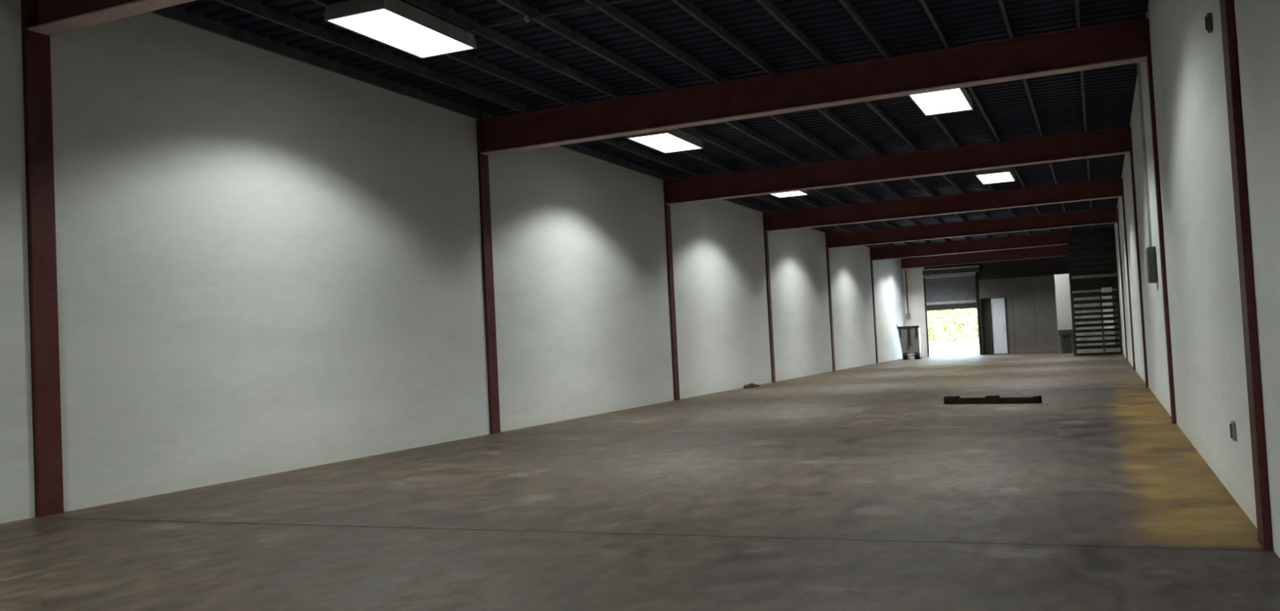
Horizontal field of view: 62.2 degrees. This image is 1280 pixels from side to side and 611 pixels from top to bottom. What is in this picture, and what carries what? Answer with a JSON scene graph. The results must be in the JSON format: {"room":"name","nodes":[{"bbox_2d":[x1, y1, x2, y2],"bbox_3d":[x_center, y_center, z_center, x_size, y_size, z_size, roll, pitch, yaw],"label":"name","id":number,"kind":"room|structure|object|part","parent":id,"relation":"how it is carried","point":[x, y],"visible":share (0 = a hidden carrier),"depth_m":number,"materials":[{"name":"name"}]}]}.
{"room":"warehouse","nodes":[
{"label":"warehouse","id":0,"kind":"room"},
{"bbox_2d":[0,0,905,524],"bbox_3d":[0.642,-0.538,28.606,0.460,6.160,74.800,-4,-2,23],"label":"wall","id":1,"kind":"structure","parent":0,"point":[268,263],"depth_m":15.63,"materials":[{"name":"white paint"}]},
{"bbox_3d":[-8.495,-0.842,7.348,0.360,6.080,8.910,-4,-2,23],"label":"wall panel","id":2,"kind":"part","parent":1,"relation":"part of","materials":[{"name":"white paint"}]},
{"bbox_3d":[-4.849,-0.707,15.778,0.360,6.080,8.840,-4,-2,23],"label":"wall panel","id":3,"kind":"part","parent":1,"relation":"part of","materials":[{"name":"white paint"}]},
{"bbox_3d":[-1.190,-0.571,24.239,0.360,6.080,8.980,-4,-2,23],"label":"wall panel","id":4,"kind":"part","parent":1,"relation":"part of","materials":[{"name":"white paint"}]},
{"bbox_3d":[2.474,-0.434,32.710,0.360,6.080,8.860,-4,-2,23],"label":"wall panel","id":5,"kind":"part","parent":1,"relation":"part of","materials":[{"name":"white paint"}]},
{"bbox_3d":[6.109,-0.299,41.117,0.360,6.080,8.840,-4,-2,23],"label":"wall panel","id":6,"kind":"part","parent":1,"relation":"part of","materials":[{"name":"white paint"}]},
{"bbox_3d":[9.824,-0.161,49.707,0.360,6.080,9.260,-4,-2,23],"label":"wall panel","id":7,"kind":"part","parent":1,"relation":"part of","materials":[{"name":"white paint"}]},
{"bbox_3d":[13.659,-0.019,58.575,0.360,6.080,9.445,-4,-2,23],"label":"wall panel","id":8,"kind":"part","parent":1,"relation":"part of","materials":[{"name":"white paint"}]},
{"bbox_2d":[0,351,1279,610],"bbox_3d":[6.233,2.327,26.142,12.390,0.300,74.800,-4,-2,23],"label":"floor","id":9,"kind":"structure","parent":0,"point":[855,489],"depth_m":9.27,"materials":[{"name":"concrete"}]},
{"bbox_2d":[21,0,64,517],"bbox_3d":[-6.599,-0.673,11.549,0.333,5.870,0.294,-4,-2,23],"label":"steel column","id":10,"kind":"structure","parent":9,"relation":"on","point":[36,46],"depth_m":11.46,"materials":[{"name":"red metal"}]},
{"bbox_3d":[-6.453,2.246,11.439,0.333,0.020,0.294,-4,-2,23],"label":"plate","id":11,"kind":"part","parent":10,"relation":"part of","materials":[{"name":"red metal"}]},
{"bbox_2d":[475,120,501,434],"bbox_3d":[-2.967,-0.538,19.946,0.333,5.870,0.294,-4,-2,23],"label":"steel column","id":12,"kind":"structure","parent":9,"relation":"on","point":[482,160],"depth_m":19.85,"materials":[{"name":"red metal"}]},
{"bbox_2d":[662,180,679,400],"bbox_3d":[0.720,-0.401,28.472,0.333,5.870,0.294,-4,-2,23],"label":"steel column","id":13,"kind":"structure","parent":9,"relation":"on","point":[667,207],"depth_m":28.36,"materials":[{"name":"metal"}]},
{"bbox_2d":[743,383,759,388],"bbox_3d":[3.517,2.527,33.628,0.368,0.132,1.313,-4,-2,23],"label":"rag","id":14,"kind":"object","parent":9,"relation":"on","point":[750,385],"visible":1,"depth_m":33.34,"materials":[{"name":"grey fabric"}]},
{"bbox_2d":[762,213,775,382],"bbox_3d":[4.360,-0.266,36.888,0.333,5.870,0.294,-4,-2,23],"label":"steel column","id":15,"kind":"structure","parent":9,"relation":"on","point":[766,237],"depth_m":36.77,"materials":[{"name":"red metal"}]},
{"bbox_2d":[825,233,835,371],"bbox_3d":[7.991,-0.131,45.285,0.333,5.870,0.294,-4,-2,23],"label":"steel column","id":16,"kind":"structure","parent":9,"relation":"on","point":[826,236],"depth_m":45.16,"materials":[{"name":"red metal"}]},
{"bbox_2d":[869,248,878,363],"bbox_3d":[11.790,0.010,54.068,0.333,5.870,0.294,-4,-2,23],"label":"steel column","id":17,"kind":"structure","parent":9,"relation":"on","point":[870,250],"depth_m":53.93,"materials":[{"name":"metal"}]},
{"bbox_2d":[896,324,921,359],"bbox_3d":[14.685,1.969,57.906,1.243,1.959,0.820,-4,-2,23],"label":"trash bin","id":18,"kind":"object","parent":9,"relation":"on","point":[909,336],"visible":0.99,"depth_m":57.57,"materials":[{"name":"paint"}]},
{"bbox_2d":[943,395,1041,404],"bbox_3d":[7.003,1.874,21.131,1.900,0.150,0.220,-4,-3,37],"label":"bar","id":19,"kind":"object","parent":9,"relation":"on","point":[949,399],"visible":1,"depth_m":21.05,"materials":[{"name":"black metal"}]},
{"bbox_2d":[1053,274,1074,353],"bbox_3d":[22.043,0.422,55.075,0.760,4.100,0.320,-4,-2,23],"label":"cabinet","id":20,"kind":"object","parent":9,"relation":"on","point":[1062,288],"depth_m":54.96,"materials":[{"name":"white metal"}]},
{"bbox_2d":[1057,329,1072,353],"bbox_3d":[21.936,1.853,54.608,0.720,1.220,0.400,-4,-2,23],"label":"pedestal","id":21,"kind":"object","parent":9,"relation":"on","point":[1065,334],"visible":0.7,"depth_m":54.46,"materials":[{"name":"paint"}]},
{"bbox_3d":[21.942,1.978,54.604,0.400,0.890,0.320,-4,-2,23],"label":"stem","id":22,"kind":"part","parent":21,"relation":"part of","materials":[{"name":"paint"}]},
{"bbox_2d":[1066,226,1122,355],"bbox_3d":[21.097,-0.629,49.315,2.050,5.860,0.195,-4,-2,23],"label":"staircase","id":23,"kind":"structure","parent":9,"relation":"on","point":[1092,269],"depth_m":49.32,"materials":[{"name":"metal"}]},
{"bbox_3d":[20.195,-0.570,49.680,0.100,5.860,0.100,-4,-2,23],"label":"post","id":24,"kind":"part","parent":23,"relation":"part of","materials":[{"name":"metal"}]},
{"bbox_3d":[21.088,-1.365,49.306,1.930,0.130,0.120,-4,-2,23],"label":"header rail","id":25,"kind":"part","parent":23,"relation":"part of","materials":[{"name":"grey metal"}]},
{"bbox_3d":[21.122,-0.682,49.280,1.930,0.100,0.080,-4,-2,23],"label":"header rail","id":26,"kind":"part","parent":23,"relation":"part of","materials":[{"name":"grey metal"}]},
{"bbox_3d":[21.365,0.197,49.115,0.060,1.670,0.065,-4,-2,23],"label":"post","id":27,"kind":"part","parent":23,"relation":"part of","materials":[{"name":"metal"}]},
{"bbox_3d":[21.438,1.654,49.060,0.060,1.250,0.065,-4,-2,23],"label":"post","id":28,"kind":"part","parent":23,"relation":"part of","materials":[{"name":"metal"}]},
{"bbox_3d":[21.569,-0.723,49.044,0.440,0.220,0.020,-4,-2,23],"label":"bright plate","id":29,"kind":"part","parent":23,"relation":"part of","materials":[{"name":"grey metal"}]},
{"bbox_3d":[21.995,-0.689,48.903,0.070,5.860,0.100,-4,-2,23],"label":"post","id":30,"kind":"part","parent":23,"relation":"part of","materials":[{"name":"metal"}]},
{"bbox_2d":[1114,232,1122,349],"bbox_3d":[22.437,-0.695,49.475,0.333,5.870,0.294,-4,-2,23],"label":"steel column","id":31,"kind":"structure","parent":9,"relation":"on","point":[1114,233],"depth_m":49.38,"materials":[{"name":"metal"}]},
{"bbox_2d":[1115,208,1128,360],"bbox_3d":[18.638,-0.836,40.692,0.333,5.870,0.294,-4,-2,23],"label":"steel column","id":32,"kind":"structure","parent":9,"relation":"on","point":[1116,208],"depth_m":40.62,"materials":[{"name":"red metal"}]},
{"bbox_2d":[1120,177,1135,370],"bbox_3d":[15.007,-0.971,32.295,0.333,5.870,0.294,-4,-2,23],"label":"steel column","id":33,"kind":"structure","parent":9,"relation":"on","point":[1122,181],"depth_m":32.23,"materials":[{"name":"red metal"}]},
{"bbox_2d":[1128,126,1148,387],"bbox_3d":[11.367,-1.106,23.879,0.333,5.870,0.294,-4,-2,23],"label":"steel column","id":34,"kind":"structure","parent":9,"relation":"on","point":[1130,127],"depth_m":23.82,"materials":[{"name":"metal"}]},
{"bbox_2d":[1144,17,1176,424],"bbox_3d":[7.680,-1.243,15.353,0.333,5.870,0.294,-4,-2,23],"label":"steel column","id":35,"kind":"structure","parent":9,"relation":"on","point":[1149,68],"depth_m":15.30,"materials":[{"name":"red metal"}]},
{"bbox_2d":[1219,0,1273,550],"bbox_3d":[4.048,-1.378,6.956,0.333,5.870,0.294,-4,-2,23],"label":"steel column","id":36,"kind":"structure","parent":9,"relation":"on","point":[1264,539],"depth_m":6.87,"materials":[{"name":"red metal"}]},
{"bbox_3d":[4.194,1.541,6.846,0.333,0.020,0.294,-4,-2,23],"label":"plate","id":37,"kind":"part","parent":36,"relation":"part of","materials":[{"name":"red metal"}]},
{"bbox_2d":[149,0,1148,248],"bbox_3d":[5.959,-3.825,26.452,12.310,0.270,74.970,-4,-2,23],"label":"ceiling","id":38,"kind":"structure","parent":0,"point":[634,47],"depth_m":17.16,"materials":[{"name":"metal"}]},
{"bbox_2d":[26,0,196,35],"bbox_3d":[-1.406,-3.640,9.351,11.280,0.649,0.260,-4,-2,23],"label":"roof beam","id":39,"kind":"structure","parent":38,"relation":"attached to","point":[54,16],"depth_m":11.27,"materials":[{"name":"red metal"}]},
{"bbox_2d":[324,0,476,58],"bbox_3d":[-3.066,-3.613,13.806,0.900,0.195,2.060,-4,-2,23],"label":"panel light","id":40,"kind":"object","parent":38,"relation":"attached to","point":[397,24],"visible":1,"depth_m":13.53,"materials":[{"name":"white plastic"}]},
{"bbox_2d":[464,0,632,32],"bbox_3d":[-0.188,-3.850,13.382,4.740,0.050,0.080,-4,-2,23],"label":"conduit","id":41,"kind":"object","parent":38,"relation":"attached to","point":[526,19],"visible":1,"depth_m":13.82,"materials":[{"name":"metal"}]},
{"bbox_2d":[626,128,703,153],"bbox_3d":[0.545,-3.478,22.157,0.900,0.195,2.060,-4,-2,23],"label":"panel light","id":42,"kind":"object","parent":38,"relation":"attached to","point":[673,140],"visible":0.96,"depth_m":22.00,"materials":[{"name":"white plastic"}]},
{"bbox_2d":[770,190,808,198],"bbox_3d":[4.137,-3.345,30.463,0.900,0.195,2.060,-4,-2,23],"label":"panel light","id":43,"kind":"object","parent":38,"relation":"attached to","point":[802,193],"visible":0.38,"depth_m":30.97,"materials":[{"name":"white plastic"}]},
{"bbox_2d":[479,18,1146,155],"bbox_3d":[2.226,-3.505,17.748,11.280,0.649,0.260,-4,-2,23],"label":"roof beam","id":44,"kind":"structure","parent":38,"relation":"attached to","point":[1119,43],"depth_m":17.37,"materials":[{"name":"red metal"}]},
{"bbox_2d":[665,126,1129,205],"bbox_3d":[5.913,-3.368,26.274,11.280,0.649,0.260,-4,-2,23],"label":"roof beam","id":45,"kind":"structure","parent":38,"relation":"attached to","point":[1114,141],"depth_m":26.04,"materials":[{"name":"red metal"}]},
{"bbox_2d":[908,87,973,115],"bbox_3d":[5.545,-3.828,19.511,0.900,0.195,2.060,-4,-2,23],"label":"panel light","id":46,"kind":"object","parent":38,"relation":"attached to","point":[958,100],"visible":0.63,"depth_m":19.48,"materials":[{"name":"white plastic"}]},
{"bbox_2d":[764,177,1121,231],"bbox_3d":[9.553,-3.233,34.690,11.280,0.649,0.260,-4,-2,23],"label":"roof beam","id":47,"kind":"structure","parent":38,"relation":"attached to","point":[1106,188],"depth_m":34.52,"materials":[{"name":"red metal"}]},
{"bbox_2d":[871,231,1066,261],"bbox_3d":[16.983,-2.957,51.870,11.280,0.649,0.260,-4,-2,23],"label":"roof beam","id":48,"kind":"structure","parent":38,"relation":"attached to","point":[1054,238],"depth_m":52.20,"materials":[{"name":"red metal"}]},
{"bbox_2d":[826,207,1117,248],"bbox_3d":[13.184,-3.098,43.087,11.280,0.649,0.260,-4,-2,23],"label":"roof beam","id":49,"kind":"structure","parent":38,"relation":"attached to","point":[1108,215],"depth_m":42.96,"materials":[{"name":"red metal"}]},
{"bbox_2d":[901,244,1070,269],"bbox_3d":[20.610,-2.822,60.258,11.380,0.649,0.260,-4,-2,23],"label":"roof beam","id":50,"kind":"structure","parent":38,"relation":"attached to","point":[1056,251],"depth_m":60.64,"materials":[{"name":"red metal"}]},
{"bbox_2d":[975,167,1015,184],"bbox_3d":[9.970,-3.663,29.743,0.900,0.195,2.060,-4,-2,23],"label":"panel light","id":51,"kind":"object","parent":38,"relation":"attached to","point":[1000,175],"visible":0.98,"depth_m":29.32,"materials":[{"name":"white plastic"}]},
{"bbox_2d":[977,172,1014,184],"bbox_3d":[9.975,-3.581,29.740,0.850,0.018,2.000,-4,-2,23],"label":"diffuser","id":52,"kind":"object","parent":51,"relation":"attached to","point":[985,178],"depth_m":29.61,"materials":[{"name":"white plastic"}]},
{"bbox_2d":[902,244,1075,357],"bbox_3d":[20.862,-0.318,60.458,11.390,6.100,0.280,-4,-2,23],"label":"wall","id":53,"kind":"structure","parent":0,"point":[1051,265],"depth_m":60.86,"materials":[{"name":"white paint"}]},
{"bbox_2d":[905,270,911,319],"bbox_3d":[15.719,-0.637,62.458,0.240,2.900,0.140,-4,-2,23],"label":"switch box","id":54,"kind":"object","parent":53,"relation":"attached to","point":[908,315],"visible":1,"depth_m":62.43,"materials":[{"name":"grey plastic"}]},
{"bbox_2d":[922,265,982,356],"bbox_3d":[18.075,0.352,61.242,3.200,5.100,0.468,-4,-2,23],"label":"door","id":55,"kind":"structure","parent":53,"relation":"in","point":[952,291],"depth_m":61.41,"materials":[{"name":"paint"}]},
{"bbox_3d":[16.735,0.668,62.008,0.100,4.660,0.118,-4,-2,23],"label":"guide rail","id":56,"kind":"part","parent":55,"relation":"part of","materials":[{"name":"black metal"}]},
{"bbox_2d":[924,275,976,306],"bbox_3d":[17.996,-0.889,61.502,2.820,1.654,0.036,-4,-2,23],"label":"roller shutter","id":57,"kind":"object","parent":55,"relation":"hanging from","point":[940,291],"depth_m":61.47,"materials":[{"name":"grey metal"}]},
{"bbox_2d":[922,265,980,276],"bbox_3d":[17.971,-2.004,61.325,3.170,0.380,0.468,-4,-2,23],"label":"hood","id":58,"kind":"object","parent":55,"relation":"attached to","point":[966,269],"depth_m":61.14,"materials":[{"name":"grey metal"}]},
{"bbox_3d":[19.393,0.492,60.861,0.100,4.660,0.118,-4,-2,23],"label":"guide rail","id":59,"kind":"part","parent":55,"relation":"part of","materials":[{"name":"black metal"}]},
{"bbox_2d":[977,274,1059,355],"bbox_3d":[21.080,0.536,59.086,4.050,4.270,0.160,-4,-2,23],"label":"wall partition","id":60,"kind":"structure","parent":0,"point":[1023,300],"depth_m":58.83,"materials":[{"name":"paint"}]},
{"bbox_2d":[978,298,993,355],"bbox_3d":[19.556,1.179,59.882,0.570,3.200,0.410,-4,-2,23],"label":"door","id":61,"kind":"structure","parent":60,"relation":"in","point":[984,304],"depth_m":60.01,"materials":[{"name":"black metal"}]},
{"bbox_3d":[19.322,1.194,59.982,0.060,3.200,0.410,-4,-2,23],"label":"frame","id":62,"kind":"part","parent":61,"relation":"part of","materials":[{"name":"paint"}]},
{"bbox_2d":[990,297,1008,355],"bbox_3d":[20.097,1.142,59.358,0.820,3.180,0.138,-4,-2,23],"label":"door","id":63,"kind":"structure","parent":60,"relation":"in","point":[997,306],"depth_m":59.38,"materials":[{"name":"paint"}]},
{"bbox_3d":[19.758,1.166,59.543,0.050,3.180,0.068,-4,-2,23],"label":"frame","id":64,"kind":"part","parent":63,"relation":"part of","materials":[{"name":"paint"}]},
{"bbox_3d":[20.464,1.119,59.238,0.050,3.180,0.068,-4,-2,23],"label":"frame","id":65,"kind":"part","parent":63,"relation":"part of","materials":[{"name":"paint"}]},
{"bbox_3d":[20.286,0.404,59.431,1.138,3.800,0.120,-4,-2,23],"label":"partition panel","id":66,"kind":"part","parent":60,"relation":"part of","materials":[{"name":"white"}]},
{"bbox_3d":[20.388,2.510,59.345,1.138,0.420,0.135,-4,-2,23],"label":"kick panel","id":67,"kind":"part","parent":60,"relation":"part of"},
{"bbox_3d":[20.974,-1.569,59.165,4.050,0.050,0.160,-4,-2,23],"label":"cap rail","id":68,"kind":"part","parent":60,"relation":"part of","materials":[{"name":"metal"}]},
{"bbox_3d":[21.340,0.334,58.977,1.138,3.800,0.120,-4,-2,23],"label":"partition panel","id":69,"kind":"part","parent":60,"relation":"part of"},
{"bbox_3d":[21.442,2.440,58.890,1.138,0.420,0.135,-4,-2,23],"label":"kick panel","id":70,"kind":"part","parent":60,"relation":"part of","materials":[{"name":"grey"}]},
{"bbox_3d":[22.394,0.264,58.522,1.138,3.800,0.120,-4,-2,23],"label":"partition panel","id":71,"kind":"part","parent":60,"relation":"part of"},
{"bbox_3d":[22.496,2.370,58.436,1.138,0.420,0.135,-4,-2,23],"label":"kick panel","id":72,"kind":"part","parent":60,"relation":"part of","materials":[{"name":"grey"}]},
{"bbox_2d":[1113,0,1279,558],"bbox_3d":[11.502,-1.256,23.921,0.460,6.160,74.800,-4,-2,23],"label":"wall","id":73,"kind":"structure","parent":0,"point":[1206,329],"depth_m":9.42,"materials":[{"name":"grey paint"}]},
{"bbox_3d":[20.593,-0.874,45.061,0.360,6.080,9.260,-4,-2,23],"label":"wall panel","id":74,"kind":"part","parent":73,"relation":"part of","materials":[{"name":"grey paint"}]},
{"bbox_3d":[16.878,-1.012,36.471,0.360,6.080,8.840,-4,-2,23],"label":"wall panel","id":75,"kind":"part","parent":73,"relation":"part of","materials":[{"name":"grey paint"}]},
{"bbox_3d":[13.242,-1.147,28.064,0.360,6.080,8.860,-4,-2,23],"label":"wall panel","id":76,"kind":"part","parent":73,"relation":"part of","materials":[{"name":"grey paint"}]},
{"bbox_2d":[1136,62,1157,283],"bbox_3d":[8.446,-2.224,17.740,0.128,3.690,0.600,-4,-2,23],"label":"electrical panel","id":77,"kind":"object","parent":73,"relation":"attached to","point":[1151,260],"visible":1,"depth_m":17.70,"materials":[{"name":"grey metal"}]},
{"bbox_3d":[9.579,-1.283,19.594,0.360,6.080,8.980,-4,-2,23],"label":"wall panel","id":78,"kind":"part","parent":73,"relation":"part of","materials":[{"name":"grey paint"}]},
{"bbox_3d":[5.920,-1.419,11.132,0.360,6.080,8.840,-4,-2,23],"label":"wall panel","id":79,"kind":"part","parent":73,"relation":"part of","materials":[{"name":"grey paint"}]},
{"bbox_2d":[1204,13,1212,33],"bbox_3d":[4.337,-2.156,8.096,0.043,0.140,0.070,-4,-2,23],"label":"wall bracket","id":80,"kind":"object","parent":73,"relation":"attached to","point":[1208,21],"visible":1,"depth_m":8.07,"materials":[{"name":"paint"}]},
{"bbox_2d":[1229,421,1235,440],"bbox_3d":[4.649,0.983,8.325,0.033,0.150,0.100,-4,-2,23],"label":"wall outlet","id":81,"kind":"object","parent":73,"relation":"attached to","point":[1232,426],"visible":1,"depth_m":8.28,"materials":[{"name":"grey plastic"}]},
{"bbox_3d":[2.274,-1.555,2.703,0.360,6.080,8.910,-4,-2,23],"label":"wall panel","id":82,"kind":"part","parent":73,"relation":"part of","materials":[{"name":"grey paint"}]},
{"label":"outside","id":83,"kind":"structure","parent":0,"visible":0},
{"bbox_2d":[929,344,979,356],"bbox_3d":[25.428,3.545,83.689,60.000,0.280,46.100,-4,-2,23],"label":"ground","id":84,"kind":"structure","parent":83,"point":[966,349],"depth_m":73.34,"materials":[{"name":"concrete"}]},
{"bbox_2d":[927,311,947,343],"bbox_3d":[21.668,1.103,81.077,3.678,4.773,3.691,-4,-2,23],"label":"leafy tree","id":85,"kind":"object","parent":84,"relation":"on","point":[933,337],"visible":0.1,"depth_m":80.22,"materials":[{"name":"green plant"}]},
{"bbox_2d":[928,345,950,354],"bbox_3d":[19.964,2.945,70.862,1.400,0.500,0.600,-4,-2,23],"label":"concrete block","id":86,"kind":"object","parent":84,"relation":"on","point":[933,349],"visible":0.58,"depth_m":70.57,"materials":[{"name":"white concrete"}]},
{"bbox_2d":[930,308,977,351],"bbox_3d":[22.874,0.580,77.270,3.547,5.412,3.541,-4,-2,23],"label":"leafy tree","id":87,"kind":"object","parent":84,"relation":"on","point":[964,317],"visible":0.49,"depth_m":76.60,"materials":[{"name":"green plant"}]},
{"bbox_2d":[960,309,978,338],"bbox_3d":[26.627,0.400,82.232,3.947,5.770,3.913,-4,-2,23],"label":"leafy tree","id":88,"kind":"object","parent":84,"relation":"on","point":[975,331],"visible":0.03,"depth_m":82.12,"materials":[{"name":"green plant"}]}
]}

